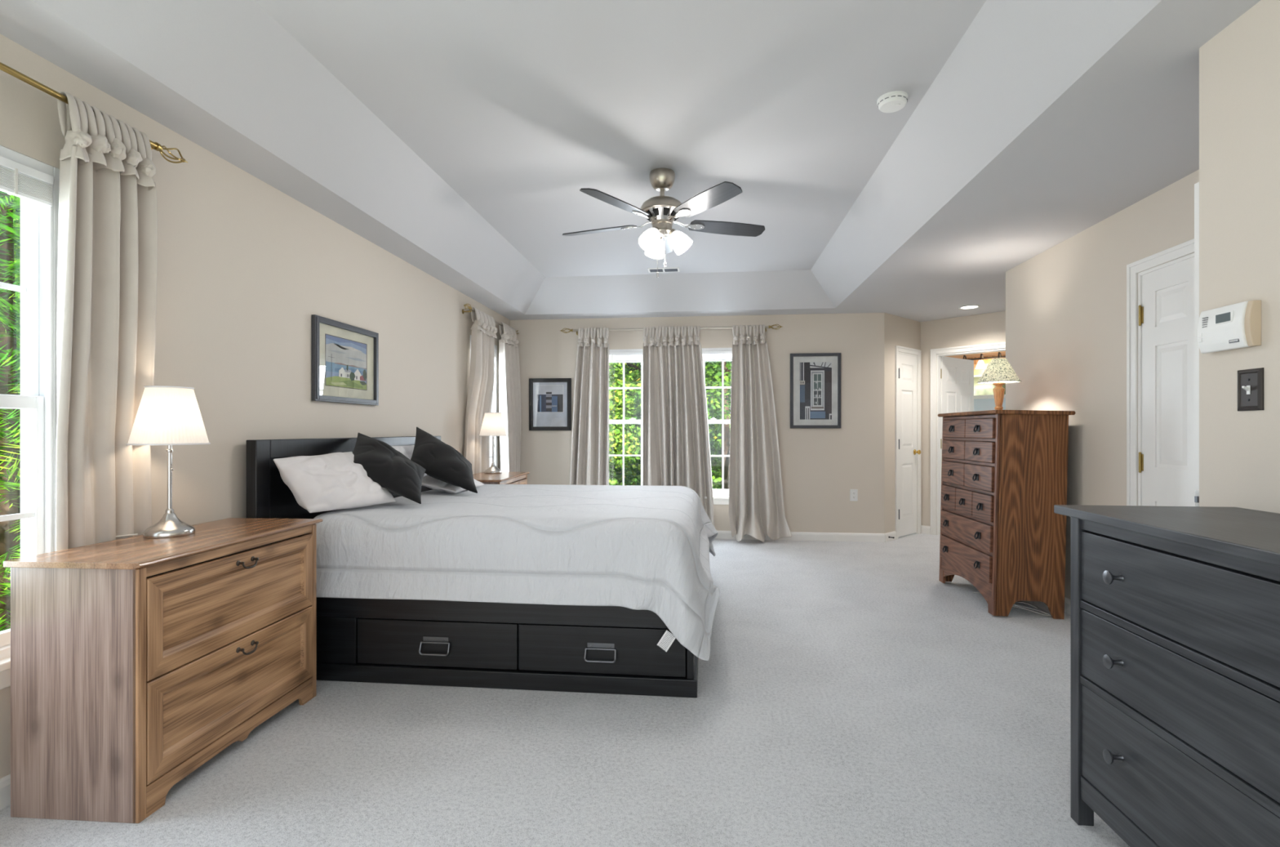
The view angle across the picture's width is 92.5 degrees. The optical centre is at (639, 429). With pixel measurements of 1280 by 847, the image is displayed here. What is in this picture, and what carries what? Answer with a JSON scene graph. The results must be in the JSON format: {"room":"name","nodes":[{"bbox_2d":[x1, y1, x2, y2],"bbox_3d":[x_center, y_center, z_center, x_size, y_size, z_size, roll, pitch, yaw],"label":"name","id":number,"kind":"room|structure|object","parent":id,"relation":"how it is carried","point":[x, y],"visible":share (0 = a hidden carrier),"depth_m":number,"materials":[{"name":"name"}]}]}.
{"room":"bedroom","nodes":[
{"label":"bedroom","id":0,"kind":"room"},
{"bbox_2d":[0,33,510,777],"bbox_3d":[-1.978,-0.040,2.869,0.120,2.460,8.480,0,0,6],"label":"wall","id":1,"kind":"structure","parent":0,"point":[245,266],"depth_m":2.96,"materials":[{"name":"beige paint"}]},
{"bbox_2d":[0,773,10,809],"bbox_3d":[-1.917,1.145,2.802,0.015,0.090,8.360,0,0,6],"label":"baseboard","id":2,"kind":"structure","parent":1,"relation":"attached to","point":[5,781],"depth_m":1.94,"materials":[{"name":"white paint"}]},
{"bbox_2d":[0,145,59,689],"bbox_3d":[-2.076,-0.043,1.753,0.155,1.715,0.820,0,0,6],"label":"window","id":3,"kind":"structure","parent":1,"relation":"in","point":[37,402],"depth_m":2.08,"materials":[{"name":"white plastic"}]},
{"bbox_2d":[0,155,53,206],"bbox_3d":[-2.042,-0.810,1.750,0.034,0.106,0.670,0,0,6],"label":"window blind","id":4,"kind":"object","parent":3,"relation":"attached to","point":[17,179],"visible":1,"depth_m":2.00,"materials":[{"name":"white plastic"}]},
{"bbox_2d":[0,62,187,163],"bbox_3d":[-1.981,-1.097,1.771,0.111,0.068,1.535,0,0,6],"label":"curtain rod","id":5,"kind":"object","parent":1,"relation":"attached to","point":[157,146],"visible":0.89,"depth_m":2.00,"materials":[{"name":"gold metal"}]},
{"bbox_2d":[55,91,157,551],"bbox_3d":[-1.892,0.019,2.230,0.140,2.298,0.390,0,0,6],"label":"curtain","id":6,"kind":"object","parent":5,"relation":"hanging from","point":[107,260],"visible":0.77,"depth_m":2.19,"materials":[{"name":"fabric"}]},
{"bbox_2d":[311,314,378,404],"bbox_3d":[-1.803,-0.408,3.786,0.028,0.486,0.672,0,0,6],"label":"framed picture","id":7,"kind":"object","parent":1,"relation":"attached to","point":[345,357],"visible":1,"depth_m":3.74},
{"bbox_2d":[325,333,366,389],"bbox_3d":[-1.809,-0.410,3.787,0.002,0.295,0.434,0,0,6],"label":"artwork","id":8,"kind":"object","parent":7,"relation":"attached to","point":[345,356],"depth_m":3.77},
{"bbox_2d":[470,334,497,466],"bbox_3d":[-1.600,-0.043,6.158,0.155,1.715,0.820,0,0,6],"label":"window","id":9,"kind":"structure","parent":1,"relation":"in","point":[494,404],"depth_m":6.49,"materials":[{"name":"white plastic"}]},
{"bbox_2d":[494,347,497,358],"bbox_3d":[-1.565,-0.810,6.154,0.034,0.106,0.670,0,0,6],"label":"window blind","id":10,"kind":"object","parent":9,"relation":"attached to","point":[495,348],"visible":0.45,"depth_m":6.45,"materials":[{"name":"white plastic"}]},
{"bbox_2d":[462,303,519,333],"bbox_3d":[-1.501,-1.097,6.202,0.111,0.068,1.570,0,0,6],"label":"curtain rod","id":11,"kind":"object","parent":1,"relation":"attached to","point":[470,308],"visible":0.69,"depth_m":5.60,"materials":[{"name":"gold metal"}]},
{"bbox_2d":[464,306,497,474],"bbox_3d":[-1.507,0.019,5.812,0.146,2.298,0.636,0,0,6],"label":"curtain","id":12,"kind":"object","parent":11,"relation":"hanging from","point":[482,371],"visible":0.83,"depth_m":5.77,"materials":[{"name":"fabric"}]},
{"bbox_2d":[498,321,520,471],"bbox_3d":[-1.415,0.019,6.647,0.139,2.298,0.504,0,0,6],"label":"curtain","id":13,"kind":"object","parent":11,"relation":"hanging from","point":[509,384],"visible":0.76,"depth_m":6.54,"materials":[{"name":"fabric"}]},
{"bbox_2d":[0,533,1129,846],"bbox_3d":[2.386,1.250,4.092,8.535,0.120,12.150,0,0,6],"label":"floor","id":14,"kind":"structure","parent":0,"point":[849,694],"depth_m":2.30,"materials":[{"name":"carpet"}]},
{"bbox_2d":[3,517,323,822],"bbox_3d":[-1.679,0.795,2.312,0.456,0.790,0.927,0,0,4],"label":"nightstand","id":15,"kind":"object","parent":14,"relation":"on","point":[136,660],"visible":1,"depth_m":1.91,"materials":[{"name":"brown wood"}]},
{"bbox_2d":[115,533,137,537],"bbox_3d":[-1.944,0.402,2.238,0.013,0.022,0.182,0,0,26],"label":"lamp cord","id":16,"kind":"object","parent":15,"relation":"on","point":[129,534],"visible":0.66,"depth_m":2.29,"materials":[{"name":"white plastic"}]},
{"bbox_2d":[126,385,210,537],"bbox_3d":[-1.794,0.118,2.337,0.256,0.563,0.256,0,0,6],"label":"table lamp","id":17,"kind":"object","parent":15,"relation":"on","point":[169,415],"visible":1,"depth_m":2.27,"materials":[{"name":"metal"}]},
{"bbox_2d":[246,435,698,697],"bbox_3d":[-0.703,0.619,3.813,2.138,1.143,2.040,0,0,6],"label":"bed","id":18,"kind":"object","parent":14,"relation":"on","point":[575,648],"visible":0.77,"depth_m":2.84,"materials":[{"name":"black wood"}]},
{"bbox_3d":[-0.698,0.661,3.822,1.990,0.393,1.850,0,0,6],"label":"mattress","id":19,"kind":"object","parent":18,"relation":"on","visible":0},
{"bbox_2d":[391,444,427,476],"bbox_3d":[-1.578,0.240,4.274,0.162,0.279,0.676,0,0,6],"label":"pillow","id":20,"kind":"object","parent":19,"relation":"on","point":[407,451],"visible":0.12,"depth_m":4.22,"materials":[{"name":"fabric"}]},
{"bbox_2d":[313,484,719,660],"bbox_3d":[-0.527,0.705,3.795,2.044,0.581,2.200,0,0,6],"label":"comforter","id":21,"kind":"object","parent":19,"relation":"on","point":[637,547],"visible":0.95,"depth_m":2.86,"materials":[{"name":"white fabric"}]},
{"bbox_2d":[273,451,395,512],"bbox_3d":[-1.651,0.264,3.208,0.447,0.283,0.541,0,0,36],"label":"pillow","id":22,"kind":"object","parent":21,"relation":"on","point":[333,481],"visible":0.94,"depth_m":3.07,"materials":[{"name":"fabric"}]},
{"bbox_2d":[352,432,426,503],"bbox_3d":[-1.440,0.203,3.490,0.629,0.371,0.465,0,0,6],"label":"throw cushion","id":23,"kind":"object","parent":21,"relation":"on","point":[385,465],"visible":0.94,"depth_m":3.35,"materials":[{"name":"black fabric"}]},
{"bbox_2d":[410,426,477,493],"bbox_3d":[-1.302,0.185,4.094,0.624,0.416,0.455,0,0,6],"label":"throw cushion","id":24,"kind":"object","parent":21,"relation":"on","point":[442,461],"visible":0.97,"depth_m":3.96,"materials":[{"name":"black fabric"}]},
{"bbox_2d":[421,475,484,493],"bbox_3d":[-1.294,0.352,4.223,0.318,0.134,0.636,0,0,6],"label":"pillow","id":25,"kind":"object","parent":21,"relation":"on","point":[428,481],"visible":0.44,"depth_m":3.96,"materials":[{"name":"fabric"}]},
{"bbox_2d":[472,471,529,484],"bbox_3d":[-1.297,0.795,5.384,0.456,0.790,0.927,0,0,4],"label":"nightstand","id":26,"kind":"object","parent":14,"relation":"on","point":[504,477],"visible":0.16,"depth_m":5.34,"materials":[{"name":"brown wood"}]},
{"bbox_2d":[479,412,506,473],"bbox_3d":[-1.362,0.118,5.679,0.256,0.563,0.256,0,0,6],"label":"table lamp","id":27,"kind":"object","parent":26,"relation":"on","point":[492,424],"visible":1,"depth_m":5.61,"materials":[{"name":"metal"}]},
{"bbox_2d":[937,409,1075,618],"bbox_3d":[2.513,0.531,4.325,0.533,1.329,0.975,1,0,6],"label":"chest","id":28,"kind":"object","parent":14,"relation":"on","point":[1004,473],"visible":1,"depth_m":3.88,"materials":[{"name":"brown wood"}]},
{"bbox_2d":[977,357,1021,409],"bbox_3d":[2.510,-0.309,4.285,0.270,0.378,0.270,0,0,6],"label":"table lamp","id":29,"kind":"object","parent":28,"relation":"on","point":[998,371],"visible":0.93,"depth_m":4.24,"materials":[{"name":"beige fabric"}]},
{"bbox_2d":[972,591,1050,615],"bbox_3d":[2.534,1.177,4.189,0.152,0.019,0.597,0,0,-22],"label":"power cord","id":30,"kind":"object","parent":14,"relation":"on","point":[1017,605],"visible":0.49,"depth_m":4.06,"materials":[{"name":"grey plastic"}]},
{"bbox_2d":[1053,504,1279,846],"bbox_3d":[1.492,0.712,1.322,0.521,0.956,1.148,0,0,6],"label":"dresser","id":31,"kind":"object","parent":14,"relation":"on","point":[1175,611],"visible":1,"depth_m":1.48,"materials":[{"name":"grey wood"}]},
{"bbox_2d":[0,0,1260,321],"bbox_3d":[2.386,-1.452,4.092,8.535,0.405,12.150,0,0,6],"label":"ceiling","id":32,"kind":"structure","parent":0,"point":[460,140],"depth_m":2.86,"materials":[{"name":"white paint"}]},
{"bbox_2d":[647,266,679,272],"bbox_3d":[0.230,-1.551,5.940,0.300,0.008,0.140,0,0,6],"label":"ceiling vent","id":33,"kind":"object","parent":32,"relation":"in","point":[672,268],"visible":0.99,"depth_m":5.92,"materials":[{"name":"white metal"}]},
{"bbox_2d":[562,167,764,277],"bbox_3d":[0.130,-1.233,3.754,1.282,0.644,1.241,0,0,6],"label":"ceiling fan","id":34,"kind":"object","parent":32,"relation":"hanging from","point":[662,211],"visible":1,"depth_m":3.64,"materials":[{"name":"silver metal"}]},
{"bbox_2d":[876,90,908,112],"bbox_3d":[1.185,-1.533,2.875,0.136,0.044,0.136,0,0,6],"label":"smoke detector","id":35,"kind":"object","parent":32,"relation":"attached to","point":[895,100],"visible":1,"depth_m":2.84,"materials":[{"name":"white plastic"}]},
{"bbox_2d":[877,95,907,107],"bbox_3d":[1.185,-1.534,2.875,0.130,0.004,0.132,0,0,-7],"label":"vent grille","id":36,"kind":"object","parent":35,"relation":"attached to","point":[883,101],"depth_m":2.84,"materials":[{"name":"plastic"}]},
{"bbox_2d":[958,304,980,309],"bbox_3d":[3.344,-1.246,6.218,0.200,0.007,0.200,0,0,6],"label":"recessed light","id":37,"kind":"object","parent":32,"relation":"in","point":[973,306],"visible":1,"depth_m":6.22,"materials":[{"name":"white plastic"}]},
{"bbox_2d":[510,312,884,533],"bbox_3d":[0.569,-0.040,6.798,4.100,2.460,0.120,0,0,6],"label":"wall","id":38,"kind":"structure","parent":0,"point":[820,466],"depth_m":6.61,"materials":[{"name":"beige paint"}]},
{"bbox_2d":[528,377,571,430],"bbox_3d":[-1.012,-0.288,6.896,0.484,0.588,0.024,0,0,6],"label":"framed picture","id":39,"kind":"object","parent":38,"relation":"attached to","point":[549,398],"visible":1,"depth_m":6.90},
{"bbox_2d":[537,385,563,412],"bbox_3d":[-1.012,-0.353,6.900,0.296,0.300,0.001,0,0,6],"label":"artwork","id":40,"kind":"object","parent":39,"relation":"attached to","point":[549,397],"depth_m":6.90},
{"bbox_2d":[608,348,643,484],"bbox_3d":[-0.084,-0.043,6.846,0.820,1.715,0.155,0,0,6],"label":"window","id":41,"kind":"structure","parent":38,"relation":"in","point":[632,420],"depth_m":6.85,"materials":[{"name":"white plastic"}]},
{"bbox_2d":[608,351,642,362],"bbox_3d":[-0.088,-0.810,6.812,0.670,0.106,0.034,0,0,6],"label":"window blind","id":42,"kind":"object","parent":41,"relation":"attached to","point":[623,356],"visible":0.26,"depth_m":6.81,"materials":[{"name":"white fabric"}]},
{"bbox_2d":[560,324,781,334],"bbox_3d":[0.321,-1.097,6.709,2.435,0.068,0.111,0,0,6],"label":"curtain rod","id":43,"kind":"object","parent":38,"relation":"attached to","point":[769,326],"visible":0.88,"depth_m":6.70,"materials":[{"name":"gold metal"}]},
{"bbox_2d":[569,327,608,484],"bbox_3d":[-0.560,0.019,6.763,0.458,2.298,0.146,0,0,6],"label":"curtain","id":44,"kind":"object","parent":43,"relation":"hanging from","point":[589,457],"visible":0.87,"depth_m":6.75,"materials":[{"name":"fabric"}]},
{"bbox_2d":[642,325,714,525],"bbox_3d":[0.419,0.019,6.649,0.788,2.298,0.161,0,0,6],"label":"curtain","id":45,"kind":"object","parent":43,"relation":"hanging from","point":[676,447],"visible":0.84,"depth_m":6.66,"materials":[{"name":"fabric"}]},
{"bbox_2d":[728,324,791,542],"bbox_3d":[1.264,0.021,6.459,0.655,2.303,0.321,0,0,11],"label":"curtain","id":46,"kind":"object","parent":43,"relation":"hanging from","point":[756,497],"visible":1,"depth_m":6.55,"materials":[{"name":"fabric"}]},
{"bbox_2d":[702,347,732,504],"bbox_3d":[0.810,-0.043,6.750,0.820,1.715,0.155,0,0,6],"label":"window","id":47,"kind":"structure","parent":38,"relation":"in","point":[721,496],"depth_m":6.73,"materials":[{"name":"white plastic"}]},
{"bbox_2d":[702,351,732,360],"bbox_3d":[0.807,-0.810,6.715,0.670,0.106,0.034,0,0,6],"label":"window blind","id":48,"kind":"object","parent":47,"relation":"attached to","point":[707,355],"visible":0.38,"depth_m":6.70,"materials":[{"name":"white fabric"}]},
{"bbox_2d":[715,530,884,542],"bbox_3d":[0.562,1.145,6.731,4.100,0.090,0.015,0,0,6],"label":"baseboard","id":49,"kind":"structure","parent":38,"relation":"attached to","point":[796,535],"depth_m":6.57,"materials":[{"name":"white paint"}]},
{"bbox_2d":[790,352,840,427],"bbox_3d":[1.885,-0.422,6.580,0.532,0.806,0.030,0,0,6],"label":"framed picture","id":50,"kind":"object","parent":38,"relation":"attached to","point":[815,377],"visible":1,"depth_m":6.59},
{"bbox_2d":[800,361,831,419],"bbox_3d":[1.890,-0.422,6.586,0.335,0.616,0.002,0,0,6],"label":"artwork","id":51,"kind":"object","parent":50,"relation":"attached to","point":[815,377],"depth_m":6.59},
{"bbox_2d":[849,488,857,501],"bbox_3d":[2.286,0.696,6.548,0.080,0.126,0.009,0,0,6],"label":"wall outlet","id":52,"kind":"object","parent":38,"relation":"attached to","point":[853,492],"visible":1,"depth_m":6.54,"materials":[{"name":"white plastic"}]},
{"bbox_2d":[884,312,920,533],"bbox_3d":[2.929,-0.040,6.888,0.982,2.460,0.120,0,0,-42],"label":"wall","id":53,"kind":"structure","parent":0,"point":[898,331],"depth_m":6.62,"materials":[{"name":"beige paint"}]},
{"bbox_2d":[884,530,896,542],"bbox_3d":[2.696,1.145,6.592,0.240,0.090,0.015,0,0,-42],"label":"baseboard","id":54,"kind":"structure","parent":53,"relation":"attached to","point":[891,534],"depth_m":6.58,"materials":[{"name":"white paint"}]},
{"bbox_2d":[895,345,920,538],"bbox_3d":[2.972,0.134,6.914,0.604,2.112,0.138,0,0,-42],"label":"trim","id":55,"kind":"structure","parent":53,"relation":"attached to","point":[899,349],"depth_m":7.03,"materials":[{"name":"white paint"}]},
{"bbox_2d":[898,353,920,536],"bbox_3d":[3.012,0.166,6.866,0.444,2.020,0.102,0,0,-41],"label":"door","id":56,"kind":"structure","parent":53,"relation":"in","point":[907,363],"depth_m":6.88,"materials":[{"name":"white paint"}]},
{"bbox_2d":[920,311,1005,525],"bbox_3d":[3.937,-0.040,6.399,0.120,2.460,1.950,0,0,-42],"label":"wall","id":57,"kind":"structure","parent":0,"point":[988,327],"depth_m":6.97,"materials":[{"name":"beige paint"}]},
{"bbox_2d":[920,524,930,533],"bbox_3d":[3.280,1.145,7.039,0.015,0.090,0.110,0,0,-42],"label":"baseboard","id":58,"kind":"structure","parent":57,"relation":"attached to","point":[924,529],"depth_m":7.03,"materials":[{"name":"white paint"}]},
{"bbox_2d":[940,355,973,465],"bbox_3d":[3.727,0.166,7.214,0.755,2.020,0.036,0,0,-36],"label":"door","id":59,"kind":"structure","parent":57,"relation":"in","point":[957,375],"depth_m":7.18,"materials":[{"name":"white paint"}]},
{"bbox_2d":[930,342,1005,534],"bbox_3d":[3.662,0.134,6.696,0.138,2.112,0.904,0,0,-42],"label":"trim","id":60,"kind":"structure","parent":57,"relation":"attached to","point":[935,358],"depth_m":6.96,"materials":[{"name":"white paint"}]},
{"bbox_2d":[945,351,1005,374],"bbox_3d":[5.252,-0.040,7.931,0.120,2.460,3.400,0,0,-42],"label":"wall","id":61,"kind":"structure","parent":0,"point":[976,371],"depth_m":8.48,"materials":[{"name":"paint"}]},
{"bbox_2d":[962,351,1005,368],"bbox_3d":[4.733,-0.939,8.272,0.195,0.208,0.840,0,0,-42],"label":"vanity light","id":62,"kind":"object","parent":61,"relation":"attached to","point":[980,361],"visible":0.34,"depth_m":8.34,"materials":[{"name":"brown metal"}]},
{"bbox_2d":[973,374,1005,395],"bbox_3d":[4.864,-0.210,8.255,0.028,1.100,1.640,0,0,-42],"label":"bathroom mirror","id":63,"kind":"object","parent":61,"relation":"attached to","point":[979,388],"visible":0.02,"depth_m":8.42,"materials":[{"name":"white mirror"}]},
{"bbox_2d":[973,397,1005,411],"bbox_3d":[4.683,0.398,7.427,0.100,1.585,3.200,0,0,-42],"label":"wall","id":64,"kind":"structure","parent":0,"point":[980,404],"depth_m":7.72,"materials":[{"name":"paint"}]},
{"bbox_2d":[973,394,1005,399],"bbox_3d":[4.683,-0.417,7.427,0.140,0.045,3.200,0,0,-42],"label":"trim","id":65,"kind":"structure","parent":64,"relation":"on","point":[990,396],"depth_m":7.71,"materials":[{"name":"white paint"}]},
{"bbox_2d":[1005,168,1199,599],"bbox_3d":[2.789,-0.040,3.375,0.120,2.460,2.930,0,0,6],"label":"wall","id":66,"kind":"structure","parent":0,"point":[1066,304],"depth_m":3.79,"materials":[{"name":"beige paint"}]},
{"bbox_2d":[1064,596,1070,613],"bbox_3d":[2.803,1.145,4.133,0.015,0.090,1.420,0,0,6],"label":"baseboard","id":67,"kind":"structure","parent":66,"relation":"attached to","point":[1067,601],"depth_m":3.98,"materials":[{"name":"white paint"}]},
{"bbox_2d":[1126,238,1194,505],"bbox_3d":[2.736,0.134,2.963,0.138,2.112,0.904,0,0,6],"label":"trim","id":68,"kind":"structure","parent":66,"relation":"attached to","point":[1187,247],"depth_m":3.36,"materials":[{"name":"white paint"}]},
{"bbox_2d":[1138,256,1194,506],"bbox_3d":[2.703,0.166,2.974,0.051,2.020,0.754,0,0,6],"label":"door","id":69,"kind":"structure","parent":66,"relation":"in","point":[1166,312],"depth_m":3.14,"materials":[{"name":"white paint"}]},
{"bbox_2d":[1194,182,1199,506],"bbox_3d":[2.233,0.168,2.044,0.693,2.020,0.035,0,0,6],"label":"door","id":70,"kind":"structure","parent":66,"relation":"in","point":[1197,184],"depth_m":2.09,"materials":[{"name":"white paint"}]},
{"bbox_2d":[1199,0,1279,513],"bbox_3d":[1.686,-0.040,0.114,0.120,2.460,3.790,0,0,6],"label":"wall","id":71,"kind":"structure","parent":0,"point":[1239,67],"depth_m":1.85,"materials":[{"name":"beige paint"}]},
{"bbox_2d":[1197,299,1261,353],"bbox_3d":[1.795,-0.312,1.872,0.042,0.135,0.183,0,0,6],"label":"thermostat","id":72,"kind":"object","parent":71,"relation":"attached to","point":[1237,325],"visible":1,"depth_m":1.84,"materials":[{"name":"white plastic"}]},
{"bbox_2d":[1237,367,1263,410],"bbox_3d":[1.799,-0.119,1.815,0.022,0.123,0.085,0,0,6],"label":"light switch","id":73,"kind":"object","parent":71,"relation":"attached to","point":[1250,381],"visible":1,"depth_m":1.81,"materials":[{"name":"brown metal"}]},
{"label":"outside","id":74,"kind":"structure","parent":0,"visible":0},
{"bbox_3d":[1.613,4.440,14.913,80.000,0.100,90.000,0,0,6],"label":"ground","id":75,"kind":"structure","parent":74,"visible":0},
{"bbox_2d":[0,191,20,631],"bbox_3d":[-3.926,0.570,3.818,3.212,7.641,3.253,0,0,41],"label":"cedar tree","id":76,"kind":"object","parent":75,"relation":"on","point":[10,434],"visible":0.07,"depth_m":3.69,"materials":[{"name":"green plant"}]},
{"bbox_2d":[13,195,20,462],"bbox_3d":[-4.782,0.188,6.173,3.477,8.406,3.662,0,0,1],"label":"cedar tree","id":77,"kind":"object","parent":75,"relation":"on","point":[18,297],"visible":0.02,"depth_m":5.26,"materials":[{"name":"green plant"}]},
{"bbox_2d":[13,199,20,465],"bbox_3d":[-9.090,-0.146,6.467,2.696,10.106,15.975,0,0,6],"label":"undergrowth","id":78,"kind":"object","parent":75,"relation":"on","point":[15,199],"visible":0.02,"depth_m":8.24,"materials":[{"name":"green plant"}]},
{"bbox_2d":[608,372,643,484],"bbox_3d":[-1.370,0.135,12.585,3.630,8.515,3.754,0,0,-5],"label":"tree","id":79,"kind":"object","parent":75,"relation":"on","point":[615,406],"visible":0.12,"depth_m":11.62,"materials":[{"name":"green plant"}]},
{"bbox_2d":[608,360,731,486],"bbox_3d":[0.592,-0.466,15.340,3.944,9.716,3.975,0,0,27],"label":"tree","id":80,"kind":"object","parent":75,"relation":"on","point":[614,369],"visible":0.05,"depth_m":14.86,"materials":[{"name":"green plant"}]},
{"bbox_2d":[608,360,731,481],"bbox_3d":[2.981,-1.397,18.271,17.148,12.806,3.297,0,0,6],"label":"woodland","id":81,"kind":"object","parent":75,"relation":"on","point":[636,363],"visible":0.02,"depth_m":17.83,"materials":[{"name":"green plant"}]},
{"bbox_2d":[616,360,731,488],"bbox_3d":[1.497,0.157,11.859,3.805,8.471,3.900,0,0,30],"label":"tree","id":82,"kind":"object","parent":75,"relation":"on","point":[716,403],"visible":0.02,"depth_m":11.82,"materials":[{"name":"green plant"}]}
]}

